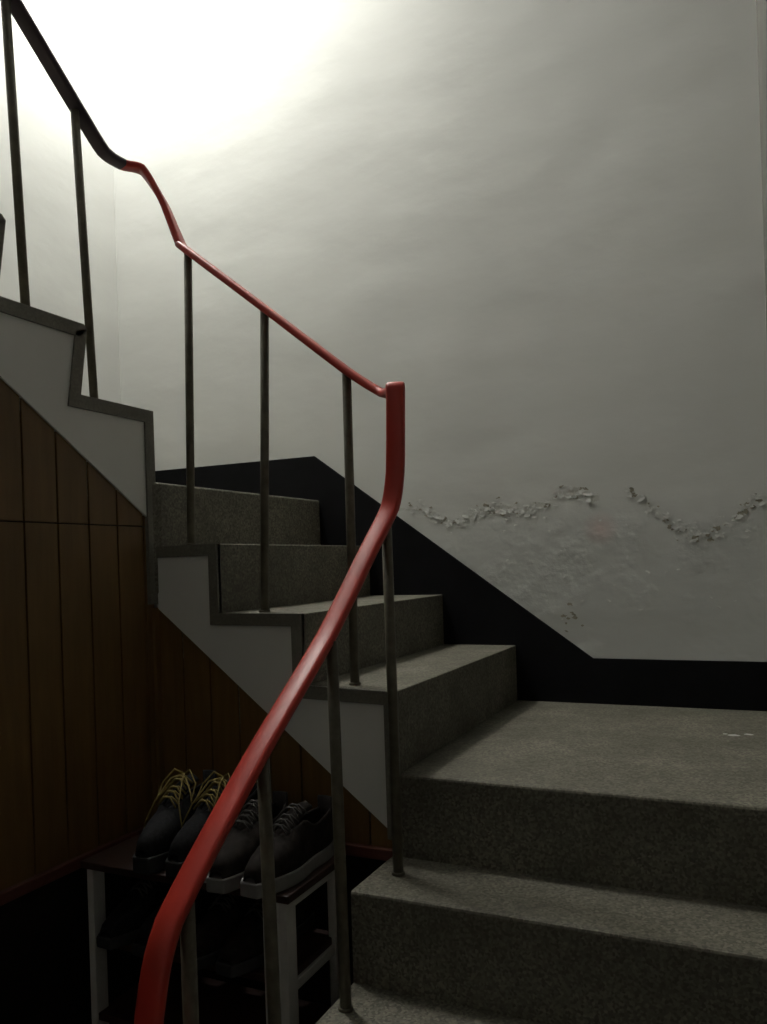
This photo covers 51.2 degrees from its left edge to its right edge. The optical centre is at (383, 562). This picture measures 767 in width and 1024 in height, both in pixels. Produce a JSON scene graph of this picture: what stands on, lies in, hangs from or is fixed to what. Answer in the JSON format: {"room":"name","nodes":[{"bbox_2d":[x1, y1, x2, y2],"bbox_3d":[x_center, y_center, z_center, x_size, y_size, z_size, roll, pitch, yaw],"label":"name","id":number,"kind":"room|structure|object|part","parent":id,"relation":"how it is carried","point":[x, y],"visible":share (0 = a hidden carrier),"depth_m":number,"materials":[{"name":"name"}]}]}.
{"room":"stairwell","nodes":[
{"label":"stairwell","id":0,"kind":"room"},
{"bbox_2d":[0,0,120,403],"bbox_3d":[-1.957,-0.616,1.597,0.120,4.543,3.857,-2,0,25],"label":"wall","id":1,"kind":"structure","parent":0,"point":[76,32],"depth_m":3.08,"materials":[{"name":"paint"}]},
{"bbox_2d":[108,0,766,661],"bbox_3d":[0.474,-0.694,2.656,3.635,4.543,0.120,-2,0,25],"label":"wall","id":2,"kind":"structure","parent":0,"point":[540,220],"depth_m":2.64,"materials":[{"name":"paint"}]},
{"bbox_2d":[155,456,766,710],"bbox_3d":[0.029,0.041,2.811,2.415,0.889,0.016,-2,0,25],"label":"baseboard","id":3,"kind":"structure","parent":2,"relation":"attached to","point":[550,668],"depth_m":2.65,"materials":[{"name":"black paint"}]},
{"bbox_2d":[404,482,766,641],"bbox_3d":[0.596,0.014,2.541,1.144,0.526,0.004,-2,0,25],"label":"peeling paint","id":4,"kind":"object","parent":2,"relation":"attached to","point":[460,521],"visible":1,"depth_m":2.53,"materials":[{"name":"white paint"}]},
{"bbox_2d":[756,0,766,327],"bbox_3d":[1.216,-0.718,1.247,1.100,4.543,1.807,-2,0,25],"label":"wall","id":5,"kind":"structure","parent":0,"point":[761,5],"depth_m":1.94,"materials":[{"name":"paint"}]},
{"bbox_3d":[-0.238,1.601,0.828,3.755,0.100,4.097,-2,0,25],"label":"floor","id":6,"kind":"structure","parent":0,"visible":0},
{"bbox_2d":[0,378,392,1023],"bbox_3d":[-0.693,0.115,1.138,0.767,2.901,1.975,-2,0,25],"label":"wood paneling","id":7,"kind":"structure","parent":6,"relation":"on","point":[100,700],"depth_m":1.88,"materials":[{"name":"brown wood"}]},
{"bbox_3d":[-0.657,1.123,1.126,0.749,0.883,1.955,-2,0,25],"label":"panel","id":8,"kind":"part","parent":7,"relation":"part of","materials":[{"name":"brown wood"}]},
{"bbox_2d":[80,834,339,1023],"bbox_3d":[-0.358,1.097,1.737,0.530,0.915,0.233,-2,0,25],"label":"shoe rack","id":9,"kind":"object","parent":6,"relation":"on","point":[220,1002],"visible":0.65,"depth_m":1.71,"materials":[{"name":"white laminate"}]},
{"bbox_2d":[96,879,171,949],"bbox_3d":[-0.528,0.755,1.809,0.097,0.112,0.280,-2,0,27],"label":"sneaker","id":10,"kind":"object","parent":9,"relation":"in","point":[120,928],"visible":0.66,"depth_m":1.73,"materials":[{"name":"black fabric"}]},
{"bbox_2d":[132,768,216,874],"bbox_3d":[-0.458,0.553,1.784,0.103,0.178,0.280,-2,0,19],"label":"sneaker","id":11,"kind":"object","parent":9,"relation":"on","point":[153,844],"visible":0.67,"depth_m":1.72,"materials":[{"name":"black leather"}]},
{"bbox_2d":[165,771,257,878],"bbox_3d":[-0.365,0.550,1.746,0.103,0.178,0.280,-2,0,28],"label":"sneaker","id":12,"kind":"object","parent":9,"relation":"on","point":[181,845],"visible":0.45,"depth_m":1.68,"materials":[{"name":"black leather"}]},
{"bbox_2d":[206,791,287,893],"bbox_3d":[-0.278,0.569,1.673,0.097,0.135,0.280,-2,0,20],"label":"sneaker","id":13,"kind":"object","parent":9,"relation":"on","point":[225,875],"visible":0.61,"depth_m":1.59,"materials":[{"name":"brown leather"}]},
{"bbox_2d":[240,795,333,899],"bbox_3d":[-0.191,0.566,1.638,0.097,0.135,0.280,-2,0,28],"label":"sneaker","id":14,"kind":"object","parent":9,"relation":"on","point":[302,839],"visible":0.84,"depth_m":1.61,"materials":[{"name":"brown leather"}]},
{"bbox_2d":[0,214,766,1023],"bbox_3d":[-0.485,0.217,1.697,2.412,2.682,2.450,-2,0,25],"label":"staircase","id":15,"kind":"structure","parent":6,"relation":"on","point":[564,862],"depth_m":1.70,"materials":[{"name":"concrete"}]},
{"bbox_2d":[0,0,404,1023],"bbox_3d":[-0.472,-0.282,1.616,0.886,2.960,0.976,-2,0,25],"label":"handrail","id":16,"kind":"object","parent":15,"relation":"on","point":[175,918],"visible":0.98,"depth_m":1.64,"materials":[{"name":"red plastic"}]}
]}

